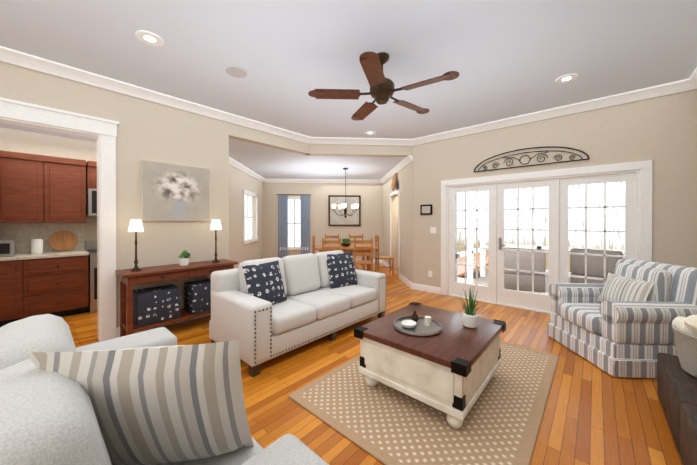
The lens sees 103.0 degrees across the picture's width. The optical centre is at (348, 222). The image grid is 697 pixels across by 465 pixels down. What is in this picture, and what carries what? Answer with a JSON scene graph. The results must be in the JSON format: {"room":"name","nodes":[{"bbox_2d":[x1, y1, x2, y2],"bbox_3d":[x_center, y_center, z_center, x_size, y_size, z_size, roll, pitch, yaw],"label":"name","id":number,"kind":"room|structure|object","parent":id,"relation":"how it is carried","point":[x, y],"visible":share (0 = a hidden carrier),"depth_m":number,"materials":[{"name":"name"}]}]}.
{"room":"living room","nodes":[
{"label":"living room","id":0,"kind":"room"},
{"bbox_2d":[0,61,696,326],"bbox_3d":[-0.564,-0.146,4.751,9.250,3.050,9.218,0,0,42],"label":"wall","id":1,"kind":"structure","parent":0,"point":[660,132],"depth_m":4.02,"materials":[{"name":"beige paint"}]},
{"bbox_2d":[0,150,43,222],"bbox_3d":[-4.714,-0.478,3.985,0.358,0.980,0.450,0,0,42],"label":"upper cabinet","id":2,"kind":"object","parent":1,"relation":"attached to","point":[34,188],"depth_m":3.88,"materials":[{"name":"brown wood"}]},
{"bbox_2d":[44,155,87,221],"bbox_3d":[-4.414,-0.479,4.320,0.358,0.980,0.450,0,0,42],"label":"upper cabinet","id":3,"kind":"object","parent":1,"relation":"attached to","point":[65,179],"depth_m":4.20,"materials":[{"name":"brown wood"}]},
{"bbox_2d":[88,186,96,215],"bbox_3d":[-4.084,-0.318,4.662,0.396,0.435,0.457,0,0,42],"label":"microwave","id":4,"kind":"object","parent":1,"relation":"attached to","point":[92,190],"depth_m":4.40,"materials":[{"name":"silver metal"}]},
{"bbox_2d":[88,161,96,185],"bbox_3d":[-4.130,-0.756,4.639,0.356,0.430,0.375,0,0,42],"label":"upper cabinet","id":5,"kind":"object","parent":1,"relation":"attached to","point":[92,166],"depth_m":4.42,"materials":[{"name":"brown wood"}]},
{"bbox_2d":[142,160,208,220],"bbox_3d":[-2.326,-0.397,3.787,0.039,0.760,0.805,0,0,42],"label":"picture","id":6,"kind":"object","parent":1,"relation":"attached to","point":[172,192],"visible":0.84,"depth_m":3.74},
{"bbox_2d":[245,195,299,246],"bbox_3d":[-2.275,0.037,8.261,0.919,1.550,2.503,0,0,42],"label":"dining room window","id":7,"kind":"structure","parent":1,"relation":"in","point":[291,220],"depth_m":9.10,"materials":[{"name":"white glass"}]},
{"bbox_2d":[277,194,310,257],"bbox_3d":[-1.752,0.208,8.937,1.100,2.202,0.032,0,0,-3],"label":"curtain","id":8,"kind":"object","parent":1,"relation":"hanging from","point":[283,220],"visible":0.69,"depth_m":8.94,"materials":[{"name":"blue fabric"}]},
{"bbox_2d":[328,195,360,225],"bbox_3d":[-0.126,-0.372,9.050,1.050,1.000,0.035,0,0,-3],"label":"framed picture","id":9,"kind":"object","parent":1,"relation":"attached to","point":[335,219],"visible":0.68,"depth_m":9.03,"materials":[{"name":"beige paper"}]},
{"bbox_2d":[0,46,696,341],"bbox_3d":[-0.562,-0.146,4.707,8.888,3.050,8.856,0,0,42],"label":"trim","id":10,"kind":"structure","parent":1,"relation":"attached to","point":[30,115],"depth_m":3.47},
{"bbox_2d":[391,173,397,189],"bbox_3d":[1.191,-1.024,7.218,0.538,0.452,0.538,0,0,42],"label":"fish","id":11,"kind":"object","parent":1,"relation":"attached to","point":[394,183],"visible":1,"depth_m":7.13},
{"bbox_2d":[420,204,431,214],"bbox_3d":[1.535,-0.245,5.472,0.240,0.200,0.025,0,0,42],"label":"framed picture","id":12,"kind":"object","parent":1,"relation":"attached to","point":[425,209],"visible":0.95,"depth_m":5.46,"materials":[{"name":"black metal"}]},
{"bbox_2d":[430,227,435,232],"bbox_3d":[1.646,0.156,5.389,0.120,0.120,0.007,0,0,42],"label":"switch plate","id":13,"kind":"object","parent":1,"relation":"attached to","point":[432,229],"depth_m":5.39,"materials":[{"name":"white plastic"}]},
{"bbox_2d":[474,146,588,171],"bbox_3d":[2.771,-1.014,4.361,1.537,0.287,0.016,0,0,42],"label":"arch","id":14,"kind":"object","parent":1,"relation":"attached to","point":[571,160],"visible":1,"depth_m":4.28,"materials":[{"name":"black metal"}]},
{"bbox_2d":[455,182,624,283],"bbox_3d":[5.132,-0.022,4.862,5.500,2.800,3.550,0,0,42],"label":"wall frame","id":15,"kind":"object","parent":1,"relation":"attached to","point":[470,253],"depth_m":6.59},
{"bbox_2d":[446,169,640,313],"bbox_3d":[2.825,0.350,4.427,2.520,2.060,0.175,0,0,42],"label":"doors","id":16,"kind":"structure","parent":1,"relation":"attached to","point":[494,291],"depth_m":4.33,"materials":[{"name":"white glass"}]},
{"bbox_2d":[0,0,696,179],"bbox_3d":[-0.614,-1.570,5.617,10.487,0.410,10.455,0,0,42],"label":"ceiling","id":17,"kind":"structure","parent":0,"point":[505,59],"depth_m":2.73,"materials":[{"name":"white paint"}]},
{"bbox_2d":[135,30,163,45],"bbox_3d":[-1.793,-1.655,2.504,0.207,0.012,0.207,0,0,33],"label":"recessed light","id":18,"kind":"object","parent":17,"relation":"in","point":[148,38],"depth_m":2.49,"materials":[{"name":"grey"}]},
{"bbox_2d":[225,66,247,77],"bbox_3d":[-1.237,-1.657,3.067,0.227,0.012,0.227,0,0,33],"label":"ceiling speaker","id":19,"kind":"object","parent":17,"relation":"in","point":[235,71],"depth_m":3.04,"materials":[{"name":"grey"}]},
{"bbox_2d":[332,168,358,217],"bbox_3d":[-0.055,-0.732,7.090,0.695,1.280,0.669,0,0,42],"label":"dining chandelier","id":20,"kind":"object","parent":17,"relation":"hanging from","point":[343,205],"visible":1,"depth_m":7.05,"materials":[{"name":"white glass"}]},
{"bbox_2d":[365,131,375,134],"bbox_3d":[0.406,-1.667,5.192,0.207,0.012,0.207,0,0,33],"label":"recessed light","id":21,"kind":"object","parent":17,"relation":"in","point":[367,132],"depth_m":5.16,"materials":[{"name":"grey"}]},
{"bbox_2d":[308,51,459,120],"bbox_3d":[0.383,-1.432,2.786,1.394,0.460,1.401,0,0,42],"label":"ceiling fan","id":22,"kind":"object","parent":17,"relation":"hanging from","point":[382,89],"visible":1,"depth_m":2.71,"materials":[{"name":"brown wood"}]},
{"bbox_2d":[555,73,577,83],"bbox_3d":[2.523,-1.658,3.208,0.207,0.012,0.207,0,0,-39],"label":"recessed light","id":23,"kind":"object","parent":17,"relation":"in","point":[569,77],"depth_m":3.20,"materials":[{"name":"grey"}]},
{"bbox_2d":[62,251,682,464],"bbox_3d":[-1.062,1.399,6.866,12.800,0.060,17.000,0,0,42],"label":"floor","id":24,"kind":"structure","parent":0,"point":[593,414],"depth_m":2.21,"materials":[{"name":"brown wood"}]},
{"bbox_2d":[0,259,23,326],"bbox_3d":[-4.790,0.944,3.698,0.636,0.880,0.600,0,0,42],"label":"base cabinet","id":25,"kind":"object","parent":24,"relation":"on","point":[11,270],"depth_m":3.64,"materials":[{"name":"brown wood"}]},
{"bbox_2d":[24,255,88,317],"bbox_3d":[-4.375,0.942,4.162,0.636,0.880,0.645,0,0,42],"label":"base cabinet","id":26,"kind":"object","parent":24,"relation":"on","point":[44,268],"depth_m":3.95,"materials":[{"name":"brown wood"}]},
{"bbox_2d":[0,251,87,258],"bbox_3d":[-4.572,0.483,3.937,0.640,0.040,1.250,0,0,42],"label":"countertop","id":27,"kind":"structure","parent":26,"relation":"on","point":[27,254],"depth_m":3.96,"materials":[{"name":"beige stone"}]},
{"bbox_2d":[0,239,15,254],"bbox_3d":[-4.774,0.354,3.727,0.338,0.220,0.380,0,0,42],"label":"toaster oven","id":28,"kind":"object","parent":27,"relation":"on","point":[7,246],"depth_m":3.72,"materials":[{"name":"silver metal"}]},
{"bbox_2d":[85,241,96,312],"bbox_3d":[-3.884,0.849,4.678,0.682,1.060,0.750,0,0,42],"label":"range","id":29,"kind":"object","parent":24,"relation":"on","point":[91,248],"visible":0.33,"depth_m":4.24,"materials":[{"name":"silver metal"}]},
{"bbox_2d":[0,314,328,464],"bbox_3d":[-0.993,0.889,1.085,1.800,1.014,0.980,0,0,42],"label":"sofa","id":30,"kind":"object","parent":24,"relation":"on","point":[158,396],"visible":1,"depth_m":0.87,"materials":[{"name":"grey fabric"}]},
{"bbox_2d":[115,259,237,336],"bbox_3d":[-2.171,0.977,3.632,0.450,0.815,1.300,0,0,42],"label":"console table","id":31,"kind":"object","parent":24,"relation":"on","point":[144,308],"visible":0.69,"depth_m":3.35,"materials":[{"name":"brown wood"}]},
{"bbox_2d":[128,220,143,270],"bbox_3d":[-2.501,0.271,3.266,0.150,0.600,0.150,0,0,42],"label":"lamp","id":32,"kind":"object","parent":31,"relation":"on","point":[135,226],"visible":1,"depth_m":3.24,"materials":[{"name":"white fabric"}]},
{"bbox_2d":[178,250,190,265],"bbox_3d":[-2.137,0.467,3.624,0.143,0.205,0.135,0,0,42],"label":"potted plant","id":33,"kind":"object","parent":31,"relation":"on","point":[184,256],"visible":1,"depth_m":3.59,"materials":[{"name":"white ceramic"}]},
{"bbox_2d":[210,220,221,261],"bbox_3d":[-1.889,0.268,3.953,0.150,0.600,0.150,0,0,42],"label":"lamp","id":34,"kind":"object","parent":31,"relation":"on","point":[215,225],"visible":1,"depth_m":3.92,"materials":[{"name":"white fabric"}]},
{"bbox_2d":[209,250,385,376],"bbox_3d":[-0.498,0.907,3.545,0.961,0.955,2.120,0,0,42],"label":"sofa","id":35,"kind":"object","parent":24,"relation":"on","point":[264,310],"visible":1,"depth_m":3.06,"materials":[{"name":"white fabric"}]},
{"bbox_2d":[312,235,314,253],"bbox_3d":[-1.073,0.858,7.021,0.440,1.020,0.440,0,0,-3],"label":"dining chair","id":36,"kind":"object","parent":24,"relation":"on","point":[313,244],"visible":0.31,"depth_m":6.82,"materials":[{"name":"brown wood"}]},
{"bbox_2d":[322,238,340,251],"bbox_3d":[-0.380,0.862,6.279,0.440,1.020,0.440,0,0,-3],"label":"dining chair","id":37,"kind":"object","parent":24,"relation":"on","point":[330,242],"visible":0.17,"depth_m":6.08,"materials":[{"name":"brown wood"}]},
{"bbox_2d":[325,234,338,244],"bbox_3d":[-0.468,0.854,7.837,0.440,1.020,0.440,0,0,-3],"label":"dining chair","id":38,"kind":"object","parent":24,"relation":"on","point":[331,237],"visible":0.19,"depth_m":8.01,"materials":[{"name":"brown wood"}]},
{"bbox_2d":[315,238,377,270],"bbox_3d":[-0.074,0.889,7.078,1.500,0.958,0.960,0,0,-3],"label":"dining table","id":39,"kind":"object","parent":24,"relation":"on","point":[346,247],"visible":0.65,"depth_m":6.94,"materials":[{"name":"brown wood"}]},
{"bbox_2d":[349,234,364,269],"bbox_3d":[0.231,0.854,7.876,0.440,1.020,0.440,0,0,-3],"label":"dining chair","id":40,"kind":"object","parent":24,"relation":"on","point":[363,258],"visible":0.19,"depth_m":8.05,"materials":[{"name":"brown wood"}]},
{"bbox_2d":[353,238,372,271],"bbox_3d":[0.319,0.861,6.319,0.440,1.020,0.440,0,0,-3],"label":"dining chair","id":41,"kind":"object","parent":24,"relation":"on","point":[369,262],"visible":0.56,"depth_m":6.12,"materials":[{"name":"brown wood"}]},
{"bbox_2d":[375,235,394,276],"bbox_3d":[0.924,0.857,7.134,0.440,1.020,0.440,0,0,-3],"label":"dining chair","id":42,"kind":"object","parent":24,"relation":"on","point":[378,257],"visible":0.92,"depth_m":7.01,"materials":[{"name":"brown wood"}]},
{"bbox_2d":[288,341,558,464],"bbox_3d":[0.838,1.383,2.529,1.550,0.012,2.240,0,0,42],"label":"rug","id":43,"kind":"object","parent":24,"relation":"on","point":[388,425],"visible":0.58,"depth_m":1.98,"materials":[{"name":"fabric"}]},
{"bbox_2d":[354,287,505,428],"bbox_3d":[0.727,0.967,2.411,0.922,0.821,1.022,0,0,42],"label":"coffee table","id":44,"kind":"object","parent":43,"relation":"on","point":[448,362],"visible":1,"depth_m":2.12,"materials":[{"name":"brown wood"}]},
{"bbox_2d":[547,258,696,378],"bbox_3d":[2.848,0.903,2.892,0.964,0.968,0.945,0,0,4],"label":"striped armchair","id":45,"kind":"object","parent":24,"relation":"on","point":[618,323],"visible":0.96,"depth_m":2.63,"materials":[{"name":"fabric"}]},
{"bbox_2d":[657,353,696,464],"bbox_3d":[1.644,1.222,0.910,0.510,0.350,3.120,0,0,42],"label":"hearth slab","id":46,"kind":"object","parent":24,"relation":"on","point":[677,389],"visible":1,"depth_m":1.74,"materials":[{"name":"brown dark stone"}]},
{"bbox_2d":[672,315,696,377],"bbox_3d":[2.482,0.829,1.823,0.470,0.428,0.470,0,0,42],"label":"wicker basket","id":47,"kind":"object","parent":46,"relation":"on","point":[685,330],"visible":1,"depth_m":1.86,"materials":[{"name":"beige wicker"}]},
{"label":"outside","id":48,"kind":"structure","parent":0,"visible":0},
{"bbox_2d":[457,182,624,278],"bbox_3d":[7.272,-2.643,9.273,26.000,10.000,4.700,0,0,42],"label":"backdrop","id":49,"kind":"structure","parent":48,"point":[596,199],"depth_m":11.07,"materials":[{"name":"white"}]},
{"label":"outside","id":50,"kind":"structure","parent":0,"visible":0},
{"bbox_2d":[469,274,569,294],"bbox_3d":[5.447,1.423,4.922,5.900,0.070,4.050,0,0,42],"label":"floor","id":51,"kind":"structure","parent":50,"point":[484,279],"depth_m":6.34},
{"bbox_2d":[504,248,545,291],"bbox_3d":[3.635,0.958,5.888,0.800,0.850,0.740,0,0,22],"label":"porch chair","id":52,"kind":"object","parent":51,"relation":"on","point":[539,282],"depth_m":5.54,"materials":[{"name":"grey wicker"}]},
{"bbox_2d":[570,248,622,283],"bbox_3d":[5.030,0.960,5.581,0.740,0.850,0.800,0,0,-38],"label":"porch chair","id":53,"kind":"object","parent":51,"relation":"on","point":[591,260],"depth_m":5.38,"materials":[{"name":"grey wicker"}]}
]}

